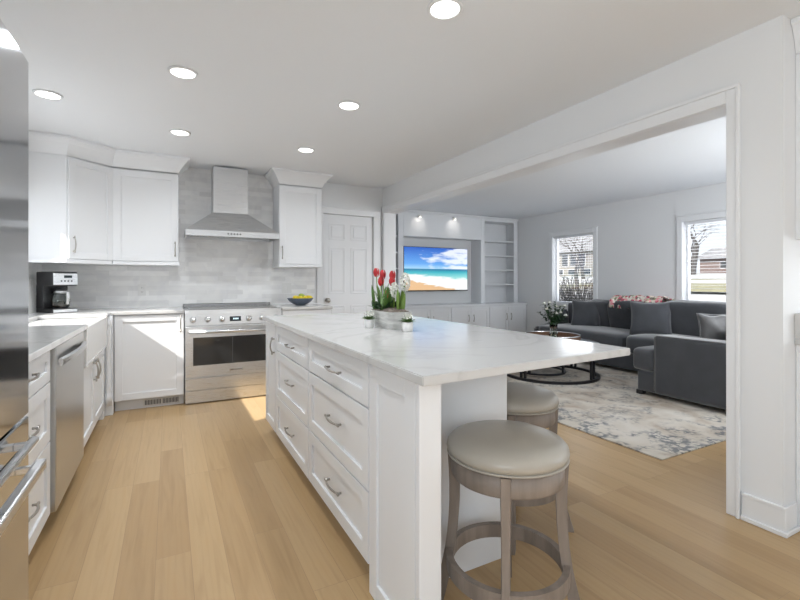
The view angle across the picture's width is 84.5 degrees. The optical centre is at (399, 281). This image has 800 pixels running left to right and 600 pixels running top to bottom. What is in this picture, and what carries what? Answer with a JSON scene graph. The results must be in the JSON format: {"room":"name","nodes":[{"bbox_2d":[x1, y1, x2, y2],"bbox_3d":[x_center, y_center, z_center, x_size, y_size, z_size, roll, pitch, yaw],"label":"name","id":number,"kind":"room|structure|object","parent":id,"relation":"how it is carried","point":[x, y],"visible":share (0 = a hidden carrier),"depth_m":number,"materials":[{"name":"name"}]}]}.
{"room":"kitchen","nodes":[
{"label":"kitchen","id":0,"kind":"room"},
{"bbox_2d":[41,182,382,319],"bbox_3d":[-1.880,-0.030,5.152,3.940,2.440,0.150,0,0,-28],"label":"wall","id":1,"kind":"structure","parent":0,"point":[333,194],"depth_m":5.72,"materials":[{"name":"white paint"}]},
{"bbox_2d":[112,149,189,266],"bbox_3d":[-2.531,-0.705,4.463,0.706,1.089,0.440,0,0,-28],"label":"upper cabinet","id":2,"kind":"object","parent":1,"relation":"attached to","point":[145,184],"visible":1,"depth_m":4.34,"materials":[{"name":"white paint"}]},
{"bbox_2d":[42,167,314,308],"bbox_3d":[-2.259,-0.482,4.861,2.696,1.534,0.012,0,0,-28],"label":"tile backsplash","id":3,"kind":"structure","parent":1,"relation":"attached to","point":[208,271],"depth_m":4.88,"materials":[{"name":"tile"}]},
{"bbox_2d":[138,284,145,295],"bbox_3d":[-2.705,0.090,4.615,0.075,0.120,0.009,0,0,-28],"label":"electrical outlet","id":4,"kind":"object","parent":3,"relation":"attached to","point":[141,287],"visible":1,"depth_m":4.61,"materials":[{"name":"white plastic"}]},
{"bbox_2d":[184,166,278,241],"bbox_3d":[-1.839,-0.845,4.802,0.917,0.766,0.481,0,0,-28],"label":"range hood","id":5,"kind":"object","parent":1,"relation":"attached to","point":[229,219],"visible":1,"depth_m":4.74,"materials":[{"name":"silver metal"}]},
{"bbox_2d":[264,167,332,267],"bbox_3d":[-1.193,-0.705,5.165,0.694,1.089,0.440,0,0,-28],"label":"upper cabinet","id":6,"kind":"object","parent":1,"relation":"attached to","point":[297,194],"visible":1,"depth_m":5.06,"materials":[{"name":"white paint"}]},
{"bbox_2d":[324,214,372,313],"bbox_3d":[-0.660,0.166,5.699,0.684,2.036,0.114,0,0,-28],"label":"door","id":7,"kind":"structure","parent":1,"relation":"in","point":[348,240],"depth_m":5.72,"materials":[{"name":"white paint"}]},
{"bbox_2d":[317,206,381,304],"bbox_3d":[-0.648,0.122,5.698,0.900,2.136,0.028,0,0,-28],"label":"trim","id":8,"kind":"structure","parent":1,"relation":"attached to","point":[376,214],"depth_m":5.76,"materials":[{"name":"white paint"}]},
{"bbox_2d":[0,0,799,218],"bbox_3d":[1.353,-1.375,2.941,7.610,0.250,10.350,0,0,-28],"label":"ceiling","id":9,"kind":"structure","parent":0,"point":[270,83],"depth_m":2.71,"materials":[{"name":"white paint"}]},
{"bbox_2d":[32,89,62,99],"bbox_3d":[-2.349,-1.244,2.937,0.164,0.012,0.164,0,0,-28],"label":"recessed light","id":10,"kind":"object","parent":9,"relation":"in","point":[47,94],"visible":1,"depth_m":2.93,"materials":[{"name":"white paint"}]},
{"bbox_2d":[169,129,190,135],"bbox_3d":[-1.842,-1.244,3.684,0.164,0.012,0.164,0,0,-28],"label":"recessed light","id":11,"kind":"object","parent":9,"relation":"in","point":[180,132],"visible":1,"depth_m":3.68,"materials":[{"name":"white paint"}]},
{"bbox_2d":[168,65,197,79],"bbox_3d":[-1.296,-1.244,2.628,0.164,0.012,0.164,0,0,-28],"label":"recessed light","id":12,"kind":"object","parent":9,"relation":"in","point":[182,72],"visible":1,"depth_m":2.62,"materials":[{"name":"white paint"}]},
{"bbox_2d":[297,147,314,152],"bbox_3d":[-0.892,-1.244,4.173,0.164,0.012,0.164,0,0,-28],"label":"recessed light","id":13,"kind":"object","parent":9,"relation":"in","point":[300,149],"visible":1,"depth_m":4.15,"materials":[{"name":"white paint"}]},
{"bbox_2d":[337,100,360,110],"bbox_3d":[-0.361,-1.244,3.119,0.164,0.012,0.164,0,0,-28],"label":"recessed light","id":14,"kind":"object","parent":9,"relation":"in","point":[349,105],"visible":1,"depth_m":3.11,"materials":[{"name":"white paint"}]},
{"bbox_2d":[427,0,462,19],"bbox_3d":[0.206,-1.244,2.013,0.164,0.012,0.164,0,0,-28],"label":"recessed light","id":15,"kind":"object","parent":9,"relation":"in","point":[437,9],"visible":1,"depth_m":2.01,"materials":[{"name":"white paint"}]},
{"bbox_2d":[28,395,799,599],"bbox_3d":[1.353,1.230,2.941,7.610,0.080,10.350,0,0,-28],"label":"floor","id":16,"kind":"structure","parent":0,"point":[202,500],"depth_m":2.10,"materials":[{"name":"brown wood"}]},
{"bbox_2d":[0,19,46,599],"bbox_3d":[-1.065,0.308,0.583,0.797,1.764,0.922,0,0,-28],"label":"refrigerator","id":17,"kind":"object","parent":16,"relation":"on","point":[18,478],"visible":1,"depth_m":1.03,"materials":[{"name":"silver metal"}]},
{"bbox_2d":[25,351,49,555],"bbox_3d":[-1.651,0.748,1.505,0.616,0.884,0.998,0,0,-28],"label":"base cabinet","id":18,"kind":"object","parent":16,"relation":"on","point":[38,414],"visible":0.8,"depth_m":1.90,"materials":[{"name":"white paint"}]},
{"bbox_2d":[28,307,183,362],"bbox_3d":[-2.016,0.290,2.808,1.219,0.030,3.848,0,0,-28],"label":"countertop","id":19,"kind":"structure","parent":18,"relation":"on","point":[41,339],"depth_m":2.68,"materials":[{"name":"white stone"}]},
{"bbox_2d":[28,279,36,313],"bbox_3d":[-3.191,0.129,3.800,0.046,0.299,0.295,0,0,-28],"label":"cutting board","id":20,"kind":"object","parent":19,"relation":"on","point":[32,308],"visible":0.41,"depth_m":3.80,"materials":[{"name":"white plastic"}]},
{"bbox_2d":[36,271,77,312],"bbox_3d":[-3.033,0.096,3.907,0.291,0.360,0.200,0,0,24],"label":"coffee maker","id":21,"kind":"object","parent":19,"relation":"on","point":[52,294],"visible":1,"depth_m":3.85,"materials":[{"name":"black plastic"}]},
{"bbox_2d":[28,317,106,366],"bbox_3d":[-2.452,0.425,3.174,0.459,0.255,1.012,0,0,-28],"label":"farmhouse sink","id":22,"kind":"object","parent":19,"relation":"in","point":[95,336],"visible":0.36,"depth_m":3.35,"materials":[{"name":"white ceramic"}]},
{"bbox_2d":[49,331,86,512],"bbox_3d":[-2.048,0.750,2.302,0.613,0.879,0.770,0,0,-28],"label":"dishwasher","id":23,"kind":"object","parent":16,"relation":"on","point":[66,381],"visible":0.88,"depth_m":2.28,"materials":[{"name":"grey metal"}]},
{"bbox_2d":[84,350,103,445],"bbox_3d":[-2.513,0.873,3.147,0.616,0.635,1.148,0,0,-28],"label":"base cabinet","id":24,"kind":"object","parent":16,"relation":"on","point":[94,372],"visible":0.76,"depth_m":3.23,"materials":[{"name":"white paint"}]},
{"bbox_2d":[98,315,113,419],"bbox_3d":[-2.616,0.749,3.862,0.158,0.883,0.200,0,0,-28],"label":"post","id":25,"kind":"object","parent":16,"relation":"on","point":[108,409],"visible":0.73,"depth_m":3.85,"materials":[{"name":"white paint"}]},
{"bbox_2d":[114,313,183,410],"bbox_3d":[-2.463,0.748,4.356,0.566,0.884,0.676,0,0,-28],"label":"base cabinet","id":26,"kind":"object","parent":16,"relation":"on","point":[148,348],"visible":0.99,"depth_m":4.09,"materials":[{"name":"white paint"}]},
{"bbox_2d":[143,396,178,405],"bbox_3d":[-2.275,1.140,4.199,0.305,0.064,0.010,0,0,-28],"label":"vent","id":27,"kind":"object","parent":26,"relation":"attached to","point":[167,400],"depth_m":4.20,"materials":[{"name":"grey metal"}]},
{"bbox_2d":[183,302,281,403],"bbox_3d":[-1.789,0.718,4.683,0.918,0.945,0.733,0,0,-28],"label":"range","id":28,"kind":"object","parent":16,"relation":"on","point":[225,343],"visible":0.86,"depth_m":4.38,"materials":[{"name":"silver metal"}]},
{"bbox_2d":[183,305,277,313],"bbox_3d":[-1.817,0.306,4.736,0.918,0.044,0.615,0,0,-28],"label":"cooktop","id":29,"kind":"object","parent":28,"relation":"in","point":[188,309],"depth_m":4.54,"materials":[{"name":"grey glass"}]},
{"bbox_2d":[266,321,276,431],"bbox_3d":[-0.725,0.748,3.440,0.636,0.884,0.383,0,0,-28],"label":"base cabinet","id":30,"kind":"object","parent":16,"relation":"on","point":[271,350],"visible":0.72,"depth_m":3.32,"materials":[{"name":"white paint"}]},
{"bbox_2d":[276,326,309,478],"bbox_3d":[-0.444,0.748,2.904,0.636,0.884,0.813,0,0,-28],"label":"base cabinet","id":31,"kind":"object","parent":16,"relation":"on","point":[292,353],"visible":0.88,"depth_m":2.71,"materials":[{"name":"white paint"}]},
{"bbox_2d":[281,309,330,314],"bbox_3d":[-1.149,0.748,5.047,0.540,0.884,0.676,0,0,-28],"label":"base cabinet","id":32,"kind":"object","parent":16,"relation":"on","point":[308,311],"visible":0.03,"depth_m":4.78,"materials":[{"name":"white paint"}]},
{"bbox_2d":[270,303,332,309],"bbox_3d":[-1.149,0.290,5.062,0.559,0.030,0.662,0,0,-28],"label":"countertop","id":33,"kind":"structure","parent":32,"relation":"on","point":[313,305],"depth_m":4.83,"materials":[{"name":"white stone"}]},
{"bbox_2d":[287,298,312,304],"bbox_3d":[-1.152,0.234,5.088,0.300,0.082,0.300,0,0,-28],"label":"fruit bowl","id":34,"kind":"object","parent":33,"relation":"on","point":[303,301],"visible":0.91,"depth_m":4.99,"materials":[{"name":"ceramic"}]},
{"bbox_2d":[309,339,368,563],"bbox_3d":[-0.061,0.748,2.176,0.636,0.884,0.818,0,0,-28],"label":"base cabinet","id":35,"kind":"object","parent":16,"relation":"on","point":[338,381],"visible":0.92,"depth_m":1.97,"materials":[{"name":"white paint"}]},
{"bbox_2d":[263,312,629,386],"bbox_3d":[-0.039,0.290,2.623,1.070,0.030,2.490,0,0,-28],"label":"countertop","id":36,"kind":"structure","parent":35,"relation":"on","point":[435,352],"depth_m":1.86,"materials":[{"name":"white stone"}]},
{"bbox_2d":[365,319,373,327],"bbox_3d":[-0.182,0.251,2.615,0.056,0.050,0.056,0,0,-28],"label":"pot","id":37,"kind":"object","parent":36,"relation":"on","point":[369,323],"depth_m":2.59,"materials":[{"name":"white ceramic"}]},
{"bbox_2d":[363,311,376,327],"bbox_3d":[-0.186,0.225,2.622,0.104,0.101,0.093,0,0,17],"label":"potted succulent","id":38,"kind":"object","parent":36,"relation":"on","point":[369,321],"visible":1,"depth_m":2.60,"materials":[{"name":"white ceramic"}]},
{"bbox_2d":[370,268,411,329],"bbox_3d":[-0.079,0.097,2.633,0.192,0.357,0.339,0,0,-28],"label":"flower planter","id":39,"kind":"object","parent":36,"relation":"on","point":[388,312],"visible":1,"depth_m":2.57,"materials":[{"name":"grey wood"}]},
{"bbox_2d":[399,313,414,331],"bbox_3d":[0.038,0.225,2.440,0.104,0.101,0.093,0,0,17],"label":"potted succulent","id":40,"kind":"object","parent":36,"relation":"on","point":[407,324],"visible":1,"depth_m":2.41,"materials":[{"name":"white ceramic"}]},
{"bbox_2d":[402,322,412,331],"bbox_3d":[0.042,0.251,2.433,0.062,0.050,0.062,0,0,-28],"label":"pot","id":41,"kind":"object","parent":40,"relation":"attached to","point":[406,326],"depth_m":2.41,"materials":[{"name":"white ceramic"}]},
{"bbox_2d":[369,364,440,599],"bbox_3d":[0.006,0.748,1.528,0.081,0.884,0.380,0,0,-28],"label":"island end panel","id":42,"kind":"object","parent":16,"relation":"on","point":[404,415],"visible":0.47,"depth_m":1.45,"materials":[{"name":"white paint"}]},
{"bbox_2d":[408,307,450,321],"bbox_3d":[0.404,0.823,7.831,0.863,0.735,0.604,0,0,-28],"label":"media cabinet","id":43,"kind":"object","parent":16,"relation":"on","point":[438,313],"visible":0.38,"depth_m":7.63,"materials":[{"name":"white paint"}]},
{"bbox_2d":[451,306,488,326],"bbox_3d":[1.167,0.823,8.232,0.858,0.735,0.604,0,0,-28],"label":"media cabinet","id":44,"kind":"object","parent":16,"relation":"on","point":[472,315],"visible":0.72,"depth_m":8.00,"materials":[{"name":"white paint"}]},
{"bbox_2d":[441,374,506,577],"bbox_3d":[-0.269,0.748,2.708,0.550,0.884,2.105,0,0,-28],"label":"panel","id":45,"kind":"object","parent":16,"relation":"on","point":[485,398],"visible":0.14,"depth_m":1.81,"materials":[{"name":"white paint"}]},
{"bbox_2d":[489,305,525,331],"bbox_3d":[1.953,0.823,8.645,0.913,0.735,0.604,0,0,-28],"label":"media cabinet","id":46,"kind":"object","parent":16,"relation":"on","point":[506,317],"visible":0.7,"depth_m":8.42,"materials":[{"name":"white paint"}]},
{"bbox_2d":[441,420,579,599],"bbox_3d":[0.374,0.857,1.546,0.420,0.667,0.420,0,0,-31],"label":"bar stool","id":47,"kind":"object","parent":16,"relation":"on","point":[506,460],"visible":1,"depth_m":1.43,"materials":[{"name":"beige leather"}]},
{"bbox_2d":[447,420,569,475],"bbox_3d":[0.374,0.561,1.546,0.418,0.077,0.418,0,0,14],"label":"seat cushion","id":48,"kind":"object","parent":47,"relation":"on","point":[485,447],"depth_m":1.43,"materials":[{"name":"beige leather"}]},
{"bbox_2d":[507,382,573,554],"bbox_3d":[0.566,0.857,2.178,0.420,0.667,0.420,0,0,-26],"label":"bar stool","id":49,"kind":"object","parent":16,"relation":"on","point":[526,403],"visible":0.44,"depth_m":2.00,"materials":[{"name":"beige leather"}]},
{"bbox_2d":[507,382,558,413],"bbox_3d":[0.566,0.561,2.178,0.418,0.077,0.418,0,0,17],"label":"seat cushion","id":50,"kind":"object","parent":49,"relation":"on","point":[522,398],"depth_m":2.03,"materials":[{"name":"beige leather"}]},
{"bbox_2d":[507,362,725,459],"bbox_3d":[2.322,1.184,5.031,3.000,0.010,3.200,0,0,-28],"label":"area rug","id":51,"kind":"object","parent":16,"relation":"on","point":[661,427],"visible":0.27,"depth_m":3.90,"materials":[{"name":"beige carpet"}]},
{"bbox_2d":[519,365,565,375],"bbox_3d":[1.798,1.011,5.654,0.670,0.278,0.670,0,0,-28],"label":"table","id":52,"kind":"object","parent":51,"relation":"on","point":[563,372],"visible":0.23,"depth_m":5.41,"materials":[{"name":"black metal"}]},
{"bbox_2d":[507,338,600,384],"bbox_3d":[1.902,0.969,5.584,1.170,0.419,1.170,0,0,-28],"label":"coffee table","id":53,"kind":"object","parent":51,"relation":"on","point":[591,371],"visible":0.36,"depth_m":5.15,"materials":[{"name":"metal"}]},
{"bbox_2d":[524,331,580,340],"bbox_3d":[1.971,0.721,5.711,0.710,0.077,0.710,0,0,-28],"label":"serving tray","id":54,"kind":"object","parent":53,"relation":"on","point":[567,335],"visible":0.39,"depth_m":5.92,"materials":[{"name":"brown wood"}]},
{"bbox_2d":[549,324,557,336],"bbox_3d":[1.926,0.643,5.518,0.104,0.200,0.104,0,0,-28],"label":"glass vase","id":55,"kind":"object","parent":54,"relation":"on","point":[553,332],"visible":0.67,"depth_m":5.48,"materials":[{"name":"clear glass"}]},
{"bbox_2d":[537,301,567,324],"bbox_3d":[1.926,0.486,5.555,0.305,0.478,0.392,0,0,43],"label":"bouquet","id":56,"kind":"object","parent":55,"relation":"in","point":[556,317],"visible":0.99,"depth_m":5.53,"materials":[{"name":"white plant"}]},
{"bbox_2d":[534,299,725,413],"bbox_3d":[2.920,0.715,5.712,1.820,0.951,3.400,0,0,-28],"label":"sectional sofa","id":57,"kind":"object","parent":16,"relation":"on","point":[681,364],"visible":0.56,"depth_m":4.50,"materials":[{"name":"grey fabric"}]},
{"bbox_2d":[539,323,629,346],"bbox_3d":[2.893,0.802,6.579,0.880,0.257,1.530,0,0,-28],"label":"seat cushion","id":58,"kind":"object","parent":57,"relation":"on","point":[608,334],"depth_m":6.17,"materials":[{"name":"grey fabric"}]},
{"bbox_2d":[571,300,600,325],"bbox_3d":[2.863,0.501,6.766,0.440,0.428,0.202,0,0,35],"label":"throw pillow","id":59,"kind":"object","parent":57,"relation":"on","point":[585,313],"visible":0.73,"depth_m":6.71,"materials":[{"name":"grey fabric"}]},
{"bbox_2d":[590,299,610,326],"bbox_3d":[3.075,0.498,6.753,0.282,0.447,0.426,0,0,-28],"label":"cushion","id":60,"kind":"object","parent":57,"relation":"on","point":[602,306],"depth_m":6.58,"materials":[{"name":"grey fabric"}]},
{"bbox_2d":[607,301,641,328],"bbox_3d":[3.329,0.501,6.243,0.289,0.495,0.765,0,0,-28],"label":"cushion","id":61,"kind":"object","parent":57,"relation":"on","point":[618,318],"depth_m":6.33,"materials":[{"name":"grey fabric"}]},
{"bbox_2d":[609,295,673,308],"bbox_3d":[3.437,0.339,6.234,0.493,0.302,0.764,0,0,-28],"label":"throw","id":62,"kind":"object","parent":57,"relation":"on","point":[652,299],"visible":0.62,"depth_m":6.15,"materials":[{"name":"fabric"}]},
{"bbox_2d":[629,301,671,334],"bbox_3d":[3.284,0.491,5.768,0.490,0.449,0.218,0,0,30],"label":"throw pillow","id":63,"kind":"object","parent":57,"relation":"on","point":[646,317],"visible":0.82,"depth_m":5.70,"materials":[{"name":"grey fabric"}]},
{"bbox_2d":[626,334,696,352],"bbox_3d":[3.423,0.803,5.570,0.860,0.254,0.740,0,0,-28],"label":"seat cushion","id":64,"kind":"object","parent":57,"relation":"on","point":[638,340],"depth_m":5.53,"materials":[{"name":"grey fabric"}]},
{"bbox_2d":[667,300,725,336],"bbox_3d":[3.729,0.491,5.482,0.284,0.504,0.937,0,0,-28],"label":"cushion","id":65,"kind":"object","parent":57,"relation":"on","point":[684,319],"depth_m":5.48,"materials":[{"name":"grey fabric"}]},
{"bbox_2d":[696,313,725,339],"bbox_3d":[3.165,0.504,4.341,0.411,0.382,0.187,0,0,8],"label":"throw pillow","id":66,"kind":"object","parent":57,"relation":"on","point":[711,327],"visible":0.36,"depth_m":4.31,"materials":[{"name":"grey fabric"}]},
{"bbox_2d":[796,345,799,526],"bbox_3d":[2.600,0.748,2.119,1.223,0.884,0.646,0,0,-28],"label":"base cabinet","id":67,"kind":"object","parent":16,"relation":"on","point":[797,346],"visible":0.91,"depth_m":2.11,"materials":[{"name":"white paint"}]},
{"bbox_2d":[795,313,799,344],"bbox_3d":[2.593,0.230,2.130,1.248,0.150,0.622,0,0,-28],"label":"countertop","id":68,"kind":"structure","parent":67,"relation":"on","point":[797,315],"depth_m":2.10,"materials":[{"name":"white stone"}]},
{"bbox_3d":[-0.362,0.823,7.430,0.861,0.735,0.604,0,0,-28],"label":"media cabinet","id":69,"kind":"object","parent":16,"relation":"on","visible":0},
{"bbox_2d":[405,302,526,307],"bbox_3d":[0.807,0.437,8.055,3.513,0.034,0.584,0,0,-28],"label":"countertop","id":70,"kind":"structure","parent":69,"relation":"on","point":[485,303],"depth_m":7.97,"materials":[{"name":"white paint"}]},
{"bbox_2d":[396,212,402,295],"bbox_3d":[-0.404,-0.413,7.552,0.895,1.666,0.349,0,0,-28],"label":"bookcase","id":71,"kind":"object","parent":70,"relation":"on","point":[399,216],"visible":0.12,"depth_m":7.61,"materials":[{"name":"white paint"}]},
{"bbox_2d":[471,216,518,302],"bbox_3d":[1.893,-0.413,8.758,0.915,1.666,0.349,0,0,-28],"label":"bookcase","id":72,"kind":"object","parent":70,"relation":"on","point":[494,257],"visible":0.88,"depth_m":8.86,"materials":[{"name":"white paint"}]},
{"bbox_2d":[403,238,470,303],"bbox_3d":[0.644,-0.030,8.368,3.820,2.440,0.120,0,0,-28],"label":"wall","id":73,"kind":"structure","parent":0,"point":[412,297],"depth_m":8.36,"materials":[{"name":"white paint"}]},
{"bbox_2d":[403,246,467,290],"bbox_3d":[0.644,-0.223,8.186,1.400,0.805,0.163,0,0,-28],"label":"television","id":74,"kind":"object","parent":73,"relation":"attached to","point":[429,268],"visible":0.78,"depth_m":8.11,"materials":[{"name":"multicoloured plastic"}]},
{"bbox_2d":[403,210,481,240],"bbox_3d":[0.740,-1.019,8.153,1.688,0.454,0.349,0,0,-28],"label":"header","id":75,"kind":"object","parent":73,"relation":"attached to","point":[432,225],"visible":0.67,"depth_m":8.00,"materials":[{"name":"white paint"}]},
{"bbox_2d":[383,15,797,506],"bbox_3d":[0.848,-0.030,4.032,0.150,2.440,4.368,0,0,-28],"label":"wall","id":76,"kind":"structure","parent":0,"point":[761,58],"depth_m":2.16,"materials":[{"name":"white paint"}]},
{"bbox_2d":[381,83,740,518],"bbox_3d":[0.804,0.098,4.094,0.190,2.184,4.186,0,0,-28],"label":"trim","id":77,"kind":"structure","parent":76,"relation":"attached to","point":[726,101],"depth_m":2.42,"materials":[{"name":"white paint"}]},
{"bbox_2d":[740,492,799,538],"bbox_3d":[1.802,1.123,2.146,0.134,0.135,0.189,0,0,-28],"label":"baseboard","id":78,"kind":"structure","parent":76,"relation":"attached to","point":[777,519],"depth_m":2.10,"materials":[{"name":"white paint"}]},
{"bbox_2d":[518,182,725,331],"bbox_3d":[3.704,-0.030,6.486,0.150,2.440,6.058,0,0,-28],"label":"wall","id":79,"kind":"structure","parent":0,"point":[636,237],"depth_m":6.82,"materials":[{"name":"white paint"}]},
{"bbox_2d":[556,239,570,301],"bbox_3d":[3.094,-0.210,7.715,0.050,1.200,0.875,0,0,-28],"label":"window","id":80,"kind":"structure","parent":79,"relation":"in","point":[557,242],"depth_m":8.08,"materials":[{"name":"white paint"}]},
{"bbox_2d":[554,233,592,302],"bbox_3d":[3.035,-0.211,7.684,0.061,1.194,0.855,0,0,-28],"label":"window blind","id":81,"kind":"object","parent":80,"relation":"attached to","point":[586,234],"visible":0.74,"depth_m":7.65,"materials":[{"name":"white plastic"}]},
{"bbox_2d":[547,226,597,306],"bbox_3d":[2.984,-0.220,7.657,0.038,1.370,1.065,0,0,-28],"label":"trim","id":82,"kind":"structure","parent":79,"relation":"attached to","point":[593,229],"depth_m":7.66,"materials":[{"name":"white paint"}]},
{"bbox_2d":[686,225,689,299],"bbox_3d":[4.187,-0.210,5.632,0.050,1.200,0.980,0,0,-28],"label":"window","id":83,"kind":"structure","parent":79,"relation":"in","point":[687,226],"depth_m":6.04,"materials":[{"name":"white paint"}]},
{"bbox_2d":[675,209,725,299],"bbox_3d":[4.077,-0.220,5.574,0.038,1.370,1.170,0,0,-28],"label":"trim","id":84,"kind":"structure","parent":79,"relation":"attached to","point":[680,219],"depth_m":6.01,"materials":[{"name":"white paint"}]},
{"bbox_2d":[684,218,725,298],"bbox_3d":[4.129,-0.211,5.601,0.061,1.194,0.960,0,0,-28],"label":"window blind","id":85,"kind":"object","parent":79,"relation":"attached to","point":[717,219],"visible":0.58,"depth_m":5.79,"materials":[{"name":"white"}]},
{"bbox_2d":[798,240,799,312],"bbox_3d":[3.456,-0.030,3.013,3.520,2.440,0.138,0,0,-28],"label":"wall","id":86,"kind":"structure","parent":0,"point":[798,240],"depth_m":2.14,"materials":[{"name":"white paint"}]},
{"bbox_2d":[791,16,799,239],"bbox_3d":[2.522,-0.725,2.212,1.278,1.049,0.412,0,0,-28],"label":"upper cabinet","id":87,"kind":"object","parent":86,"relation":"attached to","point":[795,22],"visible":1,"depth_m":2.11,"materials":[{"name":"white paint"}]},
{"bbox_3d":[-1.534,-0.030,0.415,0.150,2.440,8.560,0,0,-28],"label":"wall","id":88,"kind":"structure","parent":0,"visible":0},
{"bbox_2d":[28,263,41,290],"bbox_3d":[-3.300,-0.362,3.953,0.010,1.295,0.628,0,0,-28],"label":"tile backsplash","id":89,"kind":"structure","parent":88,"relation":"attached to","point":[33,268],"depth_m":3.96,"materials":[{"name":"tile"}]},
{"bbox_2d":[28,130,115,265],"bbox_3d":[-2.993,-0.705,4.071,0.640,1.089,0.701,0,0,-28],"label":"upper cabinet","id":90,"kind":"object","parent":88,"relation":"attached to","point":[70,178],"visible":0.91,"depth_m":3.84,"materials":[{"name":"white paint"}]},
{"label":"outside","id":91,"kind":"structure","parent":0,"visible":0},
{"bbox_2d":[690,283,725,291],"bbox_3d":[31.979,0.385,5.777,4.000,0.500,60.500,0,0,-28],"label":"lawn strip","id":92,"kind":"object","parent":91,"point":[713,287],"depth_m":28.01,"materials":[{"name":"beige plant"}]},
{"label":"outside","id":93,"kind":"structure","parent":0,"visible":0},
{"bbox_2d":[559,273,725,301],"bbox_3d":[36.389,-0.071,41.694,90.000,3.382,160.000,0,0,-28],"label":"ground","id":94,"kind":"structure","parent":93,"point":[696,296],"depth_m":35.60,"materials":[{"name":"white snow"}]},
{"bbox_2d":[559,235,592,275],"bbox_3d":[24.326,-3.210,59.078,9.200,6.200,17.200,0,0,-28],"label":"house","id":95,"kind":"structure","parent":94,"relation":"on","point":[570,272],"depth_m":55.70,"materials":[{"name":"grey"}]},
{"bbox_2d":[559,274,592,301],"bbox_3d":[4.379,0.682,10.842,3.282,1.726,3.279,0,0,23],"label":"shrub","id":96,"kind":"object","parent":94,"relation":"on","point":[568,293],"visible":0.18,"depth_m":10.61,"materials":[{"name":"grey plant"}]},
{"bbox_2d":[559,235,592,290],"bbox_3d":[13.682,-3.123,35.715,6.292,7.887,8.580,0,0,-17],"label":"bare tree","id":97,"kind":"object","parent":94,"relation":"on","point":[575,273],"visible":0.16,"depth_m":36.37,"materials":[{"name":"grey plant"}]},
{"bbox_2d":[559,236,592,278],"bbox_3d":[20.318,-4.457,50.107,8.943,8.557,5.647,0,0,-8],"label":"bare tree","id":98,"kind":"object","parent":94,"relation":"on","point":[574,243],"visible":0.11,"depth_m":49.13,"materials":[{"name":"grey plant"}]},
{"bbox_2d":[690,222,718,274],"bbox_3d":[26.810,-5.357,42.147,7.407,9.825,8.046,0,0,25],"label":"bare tree","id":99,"kind":"object","parent":94,"relation":"on","point":[694,258],"visible":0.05,"depth_m":41.98,"materials":[{"name":"grey plant"}]},
{"bbox_2d":[693,222,725,246],"bbox_3d":[36.973,-6.014,56.847,13.089,10.421,7.305,0,0,2],"label":"bare tree","id":100,"kind":"object","parent":94,"relation":"on","point":[718,222],"visible":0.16,"depth_m":57.06,"materials":[{"name":"grey plant"}]},
{"bbox_2d":[698,248,725,272],"bbox_3d":[47.512,-2.460,51.486,9.200,4.100,20.200,0,0,-28],"label":"brick house","id":101,"kind":"structure","parent":94,"relation":"on","point":[706,262],"depth_m":57.02,"materials":[{"name":"red brick"}]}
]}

